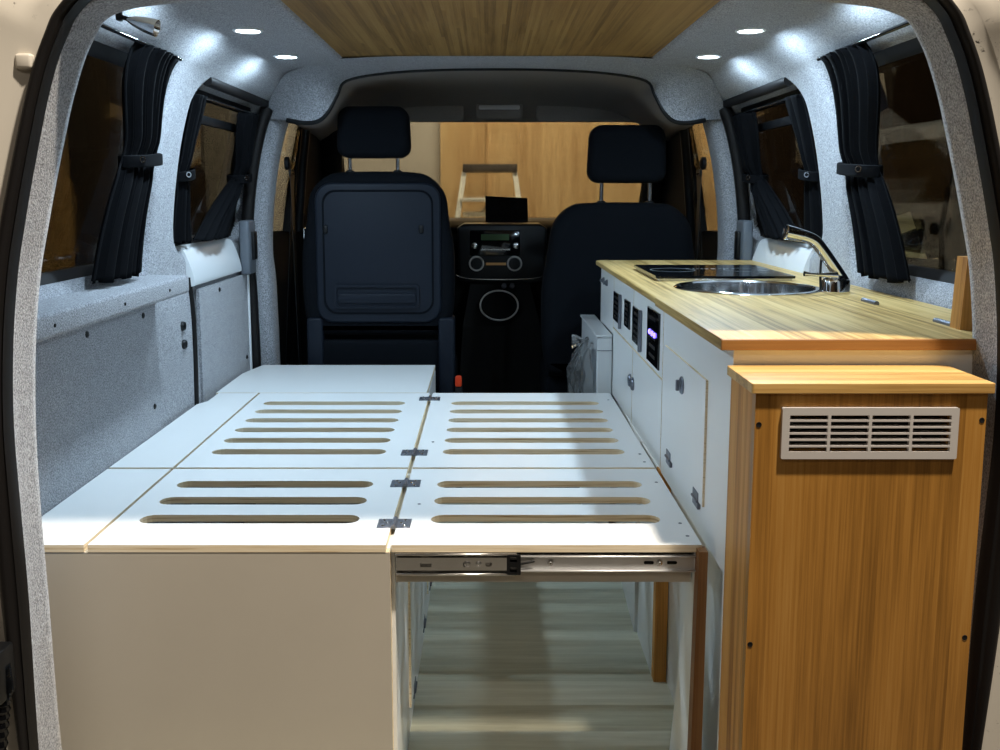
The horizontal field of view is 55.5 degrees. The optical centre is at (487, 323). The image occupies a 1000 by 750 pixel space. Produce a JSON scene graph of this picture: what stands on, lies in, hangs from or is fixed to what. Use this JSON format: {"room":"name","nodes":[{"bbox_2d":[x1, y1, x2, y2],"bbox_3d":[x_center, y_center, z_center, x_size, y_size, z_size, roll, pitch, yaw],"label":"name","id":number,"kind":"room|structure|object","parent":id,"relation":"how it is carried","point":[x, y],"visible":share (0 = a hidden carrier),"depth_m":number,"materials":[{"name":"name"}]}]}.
{"room":"vehicle interior","nodes":[
{"label":"vehicle interior","id":0,"kind":"room"},
{"bbox_2d":[38,0,348,522],"bbox_3d":[-0.625,0.011,2.280,0.450,1.417,1.793,0,8,0],"label":"wall","id":1,"kind":"structure","parent":0,"point":[200,33],"depth_m":2.28,"materials":[{"name":"grey fabric"}]},
{"bbox_2d":[40,40,127,285],"bbox_3d":[-0.790,-0.305,1.800,0.136,0.466,0.754,0,8,0],"label":"window","id":2,"kind":"structure","parent":1,"relation":"in","point":[93,143],"depth_m":1.93,"materials":[{"name":"black glass"}]},
{"bbox_2d":[35,304,160,515],"bbox_3d":[-0.775,0.236,1.829,0.013,0.492,0.820,0,8,0],"label":"side wall panel","id":3,"kind":"object","parent":1,"relation":"attached to","point":[97,401],"visible":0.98,"depth_m":1.86,"materials":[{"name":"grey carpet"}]},
{"bbox_2d":[36,275,188,342],"bbox_3d":[-0.764,-0.036,1.804,0.132,0.042,0.845,0,8,0],"label":"wall ledge","id":4,"kind":"object","parent":1,"relation":"attached to","point":[58,315],"visible":0.84,"depth_m":1.78,"materials":[{"name":"grey fabric"}]},
{"bbox_2d":[101,23,181,60],"bbox_3d":[-0.671,-0.529,1.719,0.009,0.009,0.710,0,8,0],"label":"rail","id":5,"kind":"object","parent":1,"relation":"attached to","point":[104,26],"visible":0.51,"depth_m":1.77,"materials":[{"name":"black"}]},
{"bbox_2d":[91,42,177,283],"bbox_3d":[-0.720,-0.329,1.987,0.130,0.469,0.334,0,8,0],"label":"curtain","id":6,"kind":"object","parent":5,"relation":"hanging from","point":[147,71],"visible":1,"depth_m":1.96,"materials":[{"name":"black fabric"}]},
{"bbox_2d":[180,321,185,330],"bbox_3d":[-0.785,0.006,2.434,0.021,0.025,0.025,0,8,0],"label":"fastener","id":7,"kind":"object","parent":1,"relation":"attached to","point":[183,324],"visible":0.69,"depth_m":2.43,"materials":[{"name":"black plastic"}]},
{"bbox_2d":[182,340,187,348],"bbox_3d":[-0.784,0.052,2.440,0.021,0.025,0.025,0,8,0],"label":"fastener","id":8,"kind":"object","parent":1,"relation":"attached to","point":[184,342],"visible":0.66,"depth_m":2.43,"materials":[{"name":"black plastic"}]},
{"bbox_2d":[188,277,198,404],"bbox_3d":[-0.782,0.067,2.518,0.024,0.382,0.036,-3,8,-22],"label":"trim","id":9,"kind":"structure","parent":1,"relation":"attached to","point":[191,294],"depth_m":2.52,"materials":[{"name":"black rubber"}]},
{"bbox_2d":[175,238,241,286],"bbox_3d":[-0.806,-0.183,2.731,0.071,0.106,0.480,0,8,0],"label":"door sill","id":10,"kind":"structure","parent":1,"relation":"attached to","point":[206,261],"depth_m":2.68,"materials":[{"name":"white paint"}]},
{"bbox_2d":[175,89,257,245],"bbox_3d":[-0.791,-0.441,2.730,0.132,0.421,0.694,0,8,0],"label":"window","id":11,"kind":"structure","parent":1,"relation":"in","point":[213,156],"depth_m":2.78,"materials":[{"name":"black glass"}]},
{"bbox_2d":[173,94,207,244],"bbox_3d":[-0.763,-0.395,2.447,0.095,0.378,0.168,0,8,0],"label":"curtain","id":12,"kind":"object","parent":11,"relation":"hanging from","point":[185,174],"visible":0.97,"depth_m":2.41,"materials":[{"name":"black fabric"}]},
{"bbox_2d":[193,112,258,241],"bbox_3d":[-0.753,-0.433,2.763,0.110,0.368,0.488,0,8,0],"label":"curtain","id":13,"kind":"object","parent":11,"relation":"hanging from","point":[216,223],"visible":1,"depth_m":2.82,"materials":[{"name":"black fabric"}]},
{"bbox_2d":[196,274,251,402],"bbox_3d":[-0.775,0.107,2.832,0.014,0.475,0.522,0,8,0],"label":"door panel","id":14,"kind":"object","parent":1,"relation":"attached to","point":[223,307],"visible":0.65,"depth_m":2.77,"materials":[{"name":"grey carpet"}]},
{"bbox_2d":[203,77,272,368],"bbox_3d":[-0.741,-0.175,2.777,0.119,0.999,0.660,0,8,0],"label":"trim","id":15,"kind":"structure","parent":1,"relation":"attached to","point":[265,113],"depth_m":3.04,"materials":[{"name":"black rubber"}]},
{"bbox_2d":[232,27,263,33],"bbox_3d":[-0.535,-0.655,2.117,0.068,0.008,0.068,0,8,0],"label":"recessed light","id":16,"kind":"object","parent":1,"relation":"in","point":[244,30],"visible":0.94,"depth_m":2.11,"materials":[{"name":"white paint"}]},
{"bbox_2d":[239,220,257,274],"bbox_3d":[-0.758,-0.244,3.015,0.042,0.170,0.090,0,8,0],"label":"trim","id":17,"kind":"structure","parent":1,"relation":"in","point":[247,233],"depth_m":2.98,"materials":[{"name":"grey plastic"}]},
{"bbox_2d":[254,119,288,365],"bbox_3d":[-0.713,-0.071,3.200,0.192,1.327,0.130,0,8,0],"label":"trim","id":18,"kind":"structure","parent":1,"relation":"attached to","point":[276,130],"depth_m":3.13,"materials":[{"name":"grey fabric"}]},
{"bbox_2d":[273,54,298,58],"bbox_3d":[-0.535,-0.711,2.520,0.068,0.008,0.068,0,8,0],"label":"recessed light","id":19,"kind":"object","parent":1,"relation":"in","point":[280,56],"visible":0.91,"depth_m":2.51,"materials":[{"name":"white paint"}]},
{"bbox_2d":[284,157,305,364],"bbox_3d":[-0.677,-0.203,3.296,0.086,0.742,0.146,0,8,0],"label":"belt","id":20,"kind":"object","parent":1,"relation":"hanging from","point":[287,162],"visible":0.91,"depth_m":3.27,"materials":[{"name":"black fabric webbing"},{"name":"black plastic"}]},
{"bbox_2d":[403,105,463,121],"bbox_3d":[-0.334,-0.807,3.635,0.484,0.066,0.022,0,8,0],"label":"sun visor","id":21,"kind":"object","parent":1,"relation":"attached to","point":[423,113],"visible":0.5,"depth_m":3.62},
{"bbox_2d":[295,71,695,140],"bbox_3d":[0.025,-0.758,3.408,1.420,0.190,0.941,0,8,0],"label":"trim","id":22,"kind":"structure","parent":1,"relation":"attached to","point":[633,99],"depth_m":3.35,"materials":[{"name":"grey fabric"}]},
{"bbox_2d":[269,56,722,120],"bbox_3d":[0.025,-0.692,2.831,1.490,0.163,0.452,0,8,0],"label":"trim","id":23,"kind":"structure","parent":1,"relation":"attached to","point":[685,93],"depth_m":2.85,"materials":[{"name":"grey fabric"}]},
{"bbox_2d":[286,68,705,124],"bbox_3d":[0.025,-0.708,2.950,1.314,0.178,0.045,0,8,0],"label":"trim","id":24,"kind":"structure","parent":1,"relation":"attached to","point":[288,120],"depth_m":2.92,"materials":[{"name":"grey fabric"}]},
{"bbox_2d":[476,104,522,119],"bbox_3d":[0.043,-0.814,3.630,0.179,0.066,0.046,0,8,0],"label":"console","id":25,"kind":"object","parent":1,"relation":"attached to","point":[483,111],"visible":0.94,"depth_m":3.61,"materials":[{"name":"black plastic"}]},
{"bbox_2d":[536,106,633,121],"bbox_3d":[0.437,-0.807,3.635,0.505,0.066,0.022,0,8,0],"label":"sun visor","id":26,"kind":"object","parent":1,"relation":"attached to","point":[543,113],"visible":0.52,"depth_m":3.63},
{"bbox_2d":[273,231,307,364],"bbox_3d":[-0.760,0.076,3.917,0.030,0.960,1.260,0,8,0],"label":"door","id":27,"kind":"structure","parent":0,"point":[280,238],"depth_m":3.56,"materials":[{"name":"black plastic"}]},
{"bbox_2d":[273,123,301,230],"bbox_3d":[-0.715,-0.576,3.736,0.099,0.440,1.040,0,8,0],"label":"window","id":28,"kind":"structure","parent":27,"relation":"in","point":[290,146],"depth_m":3.37,"materials":[{"name":"clear glass"}]},
{"bbox_2d":[282,133,322,231],"bbox_3d":[-0.705,-0.594,3.905,0.100,0.430,0.900,0,8,0],"label":"trim","id":29,"kind":"structure","parent":27,"relation":"attached to","point":[314,170],"depth_m":3.72,"materials":[{"name":"black plastic"}]},
{"bbox_2d":[295,128,309,231],"bbox_3d":[-0.672,-0.545,3.466,0.039,0.419,0.139,-5,9,-33],"label":"trim","id":30,"kind":"structure","parent":27,"relation":"attached to","point":[305,134],"depth_m":3.48,"materials":[{"name":"black plastic"}]},
{"bbox_2d":[320,130,342,177],"bbox_3d":[-0.633,-0.573,3.732,0.155,0.586,1.359,0,8,-1],"label":"window","id":31,"kind":"structure","parent":27,"relation":"attached to","point":[331,159],"depth_m":3.88,"materials":[{"name":"black glass"}]},
{"bbox_2d":[244,503,673,749],"bbox_3d":[0.025,0.730,2.321,1.650,0.020,1.800,0,8,0],"label":"floor","id":32,"kind":"structure","parent":0,"point":[504,665],"depth_m":2.06,"materials":[{"name":"plastic"}]},
{"bbox_2d":[45,372,435,749],"bbox_3d":[-0.450,0.484,2.332,0.631,0.464,1.593,0,8,0],"label":"box","id":33,"kind":"object","parent":32,"relation":"on","point":[152,650],"visible":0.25,"depth_m":1.53,"materials":[{"name":"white wood"}]},
{"bbox_2d":[42,469,170,551],"bbox_3d":[-0.707,0.328,1.717,0.129,0.012,0.420,0,8,0],"label":"board","id":34,"kind":"object","parent":33,"relation":"on","point":[71,525],"visible":0.75,"depth_m":1.69,"materials":[{"name":"white laminate"}]},
{"bbox_2d":[109,393,257,470],"bbox_3d":[-0.707,0.248,2.295,0.129,0.012,0.727,0,8,0],"label":"board","id":35,"kind":"object","parent":33,"relation":"on","point":[179,439],"visible":0.85,"depth_m":2.21,"materials":[{"name":"white laminate"}]},
{"bbox_2d":[216,365,434,394],"bbox_3d":[-0.467,0.170,2.879,0.590,0.015,0.433,0,8,0],"label":"board","id":36,"kind":"object","parent":33,"relation":"on","point":[264,378],"visible":0.86,"depth_m":2.85,"materials":[{"name":"white laminate"}]},
{"bbox_2d":[87,469,701,551],"bbox_3d":[-0.148,0.325,1.716,0.976,0.018,0.420,0,8,0],"label":"platform","id":37,"kind":"object","parent":33,"relation":"on","point":[374,519],"visible":1,"depth_m":1.66,"materials":[{"name":"white laminate"}]},
{"bbox_2d":[176,393,654,471],"bbox_3d":[-0.148,0.245,2.295,0.976,0.018,0.727,0,8,0],"label":"platform","id":38,"kind":"object","parent":33,"relation":"on","point":[273,430],"visible":1,"depth_m":2.19,"materials":[{"name":"white laminate"}]},
{"bbox_2d":[395,405,707,749],"bbox_3d":[0.115,0.513,2.093,0.526,0.472,1.154,0,8,0],"label":"support","id":39,"kind":"object","parent":32,"relation":"on","point":[644,577],"visible":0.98,"depth_m":1.53,"materials":[{"name":"metal"}]},
{"bbox_2d":[580,315,612,522],"bbox_3d":[0.331,0.312,2.970,0.049,0.630,0.462,0,8,0],"label":"fridge","id":40,"kind":"object","parent":32,"relation":"on","point":[597,371],"visible":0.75,"depth_m":2.77,"materials":[{"name":"white paint"}]},
{"bbox_2d":[566,335,590,392],"bbox_3d":[0.278,0.152,2.950,0.066,0.292,0.440,0,8,0],"label":"plastic film","id":41,"kind":"object","parent":40,"relation":"hanging from","point":[573,381],"visible":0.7,"depth_m":2.92,"materials":[{"name":"plastic"}]},
{"bbox_2d":[600,268,972,749],"bbox_3d":[0.570,0.325,2.234,0.460,0.806,1.622,0,8,0],"label":"kitchen cabinet","id":42,"kind":"object","parent":32,"relation":"on","point":[673,385],"visible":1,"depth_m":1.66,"materials":[{"name":"white laminate"}]},
{"bbox_2d":[596,260,975,349],"bbox_3d":[0.587,-0.085,2.175,0.503,0.023,1.638,0,8,0],"label":"countertop","id":43,"kind":"structure","parent":42,"relation":"on","point":[861,318],"depth_m":1.64,"materials":[{"name":"brown wood"}]},
{"bbox_2d":[634,265,795,280],"bbox_3d":[0.568,-0.133,2.443,0.334,0.013,0.364,0,8,0],"label":"cooktop","id":44,"kind":"object","parent":43,"relation":"in","point":[657,272],"visible":1,"depth_m":2.37,"materials":[{"name":"glass"}]},
{"bbox_2d":[673,280,821,295],"bbox_3d":[0.571,-0.007,2.107,0.318,0.154,0.318,0,8,0],"label":"sink","id":45,"kind":"object","parent":43,"relation":"in","point":[722,287],"visible":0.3,"depth_m":2.21,"materials":[{"name":"silver metal"}]},
{"bbox_2d":[782,224,849,293],"bbox_3d":[0.692,-0.139,2.005,0.148,0.143,0.058,0,8,0],"label":"tap","id":46,"kind":"object","parent":43,"relation":"on","point":[837,281],"visible":0.99,"depth_m":1.99,"materials":[{"name":"silver metal"}]},
{"bbox_2d":[950,256,971,329],"bbox_3d":[0.748,-0.048,1.461,0.054,0.112,0.032,0,8,0],"label":"block","id":47,"kind":"object","parent":43,"relation":"on","point":[961,313],"visible":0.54,"depth_m":1.45,"materials":[{"name":"brown wood"}]},
{"bbox_2d":[718,365,995,749],"bbox_3d":[0.504,0.457,1.360,0.319,0.784,0.133,0,8,0],"label":"base cabinet","id":48,"kind":"object","parent":32,"relation":"on","point":[854,491],"visible":1,"depth_m":1.28,"materials":[{"name":"brown wood"}]},
{"bbox_2d":[780,407,959,458],"bbox_3d":[0.502,0.144,1.252,0.232,0.069,0.006,0,8,0],"label":"vent grille","id":49,"kind":"object","parent":48,"relation":"attached to","point":[949,447],"depth_m":1.25,"materials":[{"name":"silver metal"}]},
{"bbox_2d":[450,487,545,487],"bbox_3d":[0.025,0.591,3.917,1.650,0.060,1.400,0,8,0],"label":"floor","id":50,"kind":"structure","parent":0,"point":[450,487],"depth_m":3.55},
{"bbox_2d":[302,106,457,487],"bbox_3d":[-0.365,-0.062,3.415,0.506,1.370,0.568,0,8,0],"label":"passenger seat","id":51,"kind":"object","parent":50,"relation":"on","point":[378,256],"visible":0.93,"depth_m":3.12,"materials":[{"name":"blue fabric"}]},
{"bbox_2d":[455,354,457,375],"bbox_3d":[-0.358,0.200,3.490,0.480,0.150,0.490,0,8,0],"label":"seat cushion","id":52,"kind":"object","parent":51,"relation":"on","point":[456,364],"depth_m":3.60,"materials":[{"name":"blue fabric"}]},
{"bbox_2d":[455,376,462,487],"bbox_3d":[-0.098,0.413,3.192,0.024,0.490,0.024,0,8,0],"label":"belt buckle","id":53,"kind":"object","parent":50,"relation":"attached to","point":[458,379],"visible":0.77,"depth_m":3.15,"materials":[{"name":"red plastic"}]},
{"bbox_2d":[539,125,694,487],"bbox_3d":[0.448,-0.041,3.472,0.531,1.313,0.580,0,8,0],"label":"seat","id":54,"kind":"object","parent":50,"relation":"on","point":[582,234],"visible":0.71,"depth_m":3.15,"materials":[{"name":"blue fabric"}]},
{"bbox_2d":[539,352,580,392],"bbox_3d":[0.448,0.209,3.537,0.497,0.160,0.520,0,8,0],"label":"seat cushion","id":55,"kind":"object","parent":54,"relation":"on","point":[548,384],"depth_m":3.28,"materials":[{"name":"black fabric"}]},
{"bbox_2d":[455,343,541,375],"bbox_3d":[0.025,0.038,4.518,1.560,0.870,0.060,0,8,0],"label":"wall","id":56,"kind":"structure","parent":0,"point":[458,346],"depth_m":4.50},
{"bbox_2d":[328,218,555,392],"bbox_3d":[0.025,0.007,4.048,1.450,0.901,0.845,0,8,0],"label":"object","id":57,"kind":"object","parent":56,"relation":"attached to","point":[499,266],"visible":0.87,"depth_m":3.69,"materials":[{"name":"black plastic"}]},
{"bbox_2d":[485,196,527,221],"bbox_3d":[0.077,-0.467,3.925,0.174,0.122,0.095,0,8,0],"label":"screen","id":58,"kind":"object","parent":57,"relation":"on","point":[497,209],"visible":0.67,"depth_m":3.88,"materials":[{"name":"black"}]},
{"bbox_2d":[342,122,644,217],"bbox_3d":[0.025,-0.608,4.067,1.380,0.493,0.624,0,8,0],"label":"window","id":59,"kind":"structure","parent":56,"relation":"in","point":[543,163],"depth_m":3.97,"materials":[{"name":"clear glass"}]},
{"bbox_2d":[0,0,999,749],"bbox_3d":[0.020,0.142,1.431,1.951,1.415,0.437,0,8,0],"label":"wall","id":60,"kind":"structure","parent":0,"point":[23,23],"depth_m":1.23,"materials":[{"name":"white paint"}]},
{"bbox_2d":[0,641,15,749],"bbox_3d":[-0.684,0.597,1.328,0.051,0.306,0.048,0,8,0],"label":"cable conduit","id":61,"kind":"object","parent":60,"relation":"attached to","point":[7,669],"visible":1,"depth_m":1.31,"materials":[{"name":"black"}]},
{"bbox_2d":[15,53,34,69],"bbox_3d":[-0.602,-0.343,1.247,0.022,0.020,0.036,0,8,0],"label":"pad","id":62,"kind":"object","parent":60,"relation":"attached to","point":[23,61],"visible":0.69,"depth_m":1.23,"materials":[{"name":"white paint"}]},
{"bbox_2d":[115,12,159,36],"bbox_3d":[-0.531,-0.465,1.440,0.064,0.057,0.026,0,8,0],"label":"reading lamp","id":63,"kind":"object","parent":60,"relation":"attached to","point":[150,26],"visible":0.96,"depth_m":1.43,"materials":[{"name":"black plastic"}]},
{"bbox_2d":[0,0,999,749],"bbox_3d":[0.021,0.188,1.309,1.414,1.373,0.028,0,8,0],"label":"seal","id":64,"kind":"object","parent":60,"relation":"attached to","point":[14,596],"visible":1,"depth_m":1.30,"materials":[{"name":"black rubber"}]},
{"bbox_2d":[13,0,996,749],"bbox_3d":[0.021,0.202,1.381,1.806,1.424,0.110,0,8,0],"label":"trim","id":65,"kind":"structure","parent":60,"relation":"attached to","point":[926,25],"depth_m":1.32,"materials":[{"name":"grey fabric"}]},
{"bbox_2d":[281,0,719,56],"bbox_3d":[0.025,-0.650,1.919,0.900,0.020,1.420,0,8,0],"label":"ceiling","id":66,"kind":"structure","parent":0,"point":[352,28],"depth_m":2.12,"materials":[{"name":"brown wood"}]},
{"bbox_2d":[692,231,717,259],"bbox_3d":[0.810,0.076,3.917,0.030,0.960,1.260,0,8,0],"label":"wall","id":67,"kind":"structure","parent":0,"point":[709,238],"depth_m":3.42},
{"bbox_2d":[641,140,667,202],"bbox_3d":[0.683,-0.573,3.732,0.155,0.586,1.359,0,8,1],"label":"trim","id":68,"kind":"structure","parent":67,"relation":"attached to","point":[657,188],"depth_m":4.09,"materials":[{"name":"black plastic"}]},
{"bbox_2d":[661,132,706,231],"bbox_3d":[0.755,-0.594,3.905,0.100,0.430,0.900,0,8,0],"label":"trim","id":69,"kind":"structure","parent":67,"relation":"attached to","point":[673,189],"depth_m":3.75,"materials":[{"name":"black plastic"}]},
{"bbox_2d":[679,128,694,231],"bbox_3d":[0.722,-0.545,3.466,0.039,0.419,0.139,5,9,33],"label":"trim","id":70,"kind":"structure","parent":67,"relation":"attached to","point":[684,134],"depth_m":3.48,"materials":[{"name":"black plastic"}]},
{"bbox_2d":[688,123,717,230],"bbox_3d":[0.764,-0.576,3.736,0.099,0.440,1.040,0,8,0],"label":"window","id":71,"kind":"structure","parent":67,"relation":"in","point":[698,140],"depth_m":3.37,"materials":[{"name":"clear glass"}]},
{"bbox_2d":[645,0,953,308],"bbox_3d":[0.675,0.011,2.280,0.450,1.417,1.793,0,8,0],"label":"wall","id":72,"kind":"structure","parent":0,"point":[797,33],"depth_m":2.21,"materials":[{"name":"grey fabric"}]},
{"bbox_2d":[694,157,706,259],"bbox_3d":[0.732,-0.203,3.298,0.046,0.742,0.163,4,9,26],"label":"belt","id":73,"kind":"object","parent":72,"relation":"hanging from","point":[703,161],"visible":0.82,"depth_m":3.24,"materials":[{"name":"black fabric"}]},
{"bbox_2d":[696,54,721,58],"bbox_3d":[0.585,-0.711,2.520,0.068,0.008,0.068,0,8,0],"label":"recessed light","id":74,"kind":"object","parent":72,"relation":"in","point":[703,56],"visible":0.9,"depth_m":2.51,"materials":[{"name":"white paint"}]},
{"bbox_2d":[702,119,736,259],"bbox_3d":[0.763,-0.071,3.200,0.192,1.327,0.130,0,8,0],"label":"trim","id":75,"kind":"structure","parent":72,"relation":"attached to","point":[714,129],"depth_m":3.10,"materials":[{"name":"grey fabric"}]},
{"bbox_2d":[734,220,752,259],"bbox_3d":[0.808,-0.244,3.015,0.042,0.170,0.090,0,8,0],"label":"trim","id":76,"kind":"structure","parent":72,"relation":"in","point":[743,240],"depth_m":2.97,"materials":[{"name":"grey plastic"}]},
{"bbox_2d":[735,27,765,33],"bbox_3d":[0.585,-0.655,2.117,0.068,0.008,0.068,0,8,0],"label":"recessed light","id":77,"kind":"object","parent":72,"relation":"in","point":[749,30],"visible":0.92,"depth_m":2.11,"materials":[{"name":"white paint"}]},
{"bbox_2d":[719,77,792,220],"bbox_3d":[0.790,-0.175,2.777,0.119,0.999,0.660,0,8,0],"label":"trim","id":78,"kind":"structure","parent":72,"relation":"attached to","point":[726,113],"depth_m":3.02,"materials":[{"name":"black rubber"}]},
{"bbox_2d":[733,89,817,243],"bbox_3d":[0.841,-0.441,2.730,0.132,0.421,0.694,0,8,0],"label":"window","id":79,"kind":"structure","parent":72,"relation":"in","point":[779,150],"depth_m":2.78,"materials":[{"name":"black glass"}]},
{"bbox_2d":[732,112,795,241],"bbox_3d":[0.803,-0.433,2.762,0.110,0.368,0.498,0,8,0],"label":"curtain","id":80,"kind":"object","parent":79,"relation":"in","point":[774,217],"visible":0.97,"depth_m":2.82,"materials":[{"name":"black fabric"}]},
{"bbox_2d":[785,94,822,238],"bbox_3d":[0.814,-0.395,2.449,0.089,0.378,0.168,0,8,-2],"label":"curtain","id":81,"kind":"object","parent":79,"relation":"hanging from","point":[797,109],"visible":0.93,"depth_m":2.42,"materials":[{"name":"black fabric"}]},
{"bbox_2d":[752,238,814,272],"bbox_3d":[0.856,-0.183,2.731,0.071,0.106,0.480,0,8,0],"label":"door sill","id":82,"kind":"structure","parent":72,"relation":"attached to","point":[794,256],"depth_m":2.69,"materials":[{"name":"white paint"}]},
{"bbox_2d":[817,21,909,60],"bbox_3d":[0.721,-0.529,1.719,0.009,0.009,0.710,0,8,0],"label":"rail","id":83,"kind":"object","parent":72,"relation":"attached to","point":[906,23],"visible":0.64,"depth_m":1.75,"materials":[{"name":"black"}]},
{"bbox_2d":[820,42,910,282],"bbox_3d":[0.770,-0.330,1.991,0.131,0.469,0.326,0,8,0],"label":"curtain","id":84,"kind":"object","parent":83,"relation":"hanging from","point":[853,73],"visible":1,"depth_m":1.96,"materials":[{"name":"black fabric"}]},
{"bbox_2d":[873,37,966,283],"bbox_3d":[0.841,-0.305,1.800,0.136,0.466,0.754,0,8,0],"label":"window","id":85,"kind":"structure","parent":72,"relation":"in","point":[913,151],"depth_m":1.91,"materials":[{"name":"black glass"}]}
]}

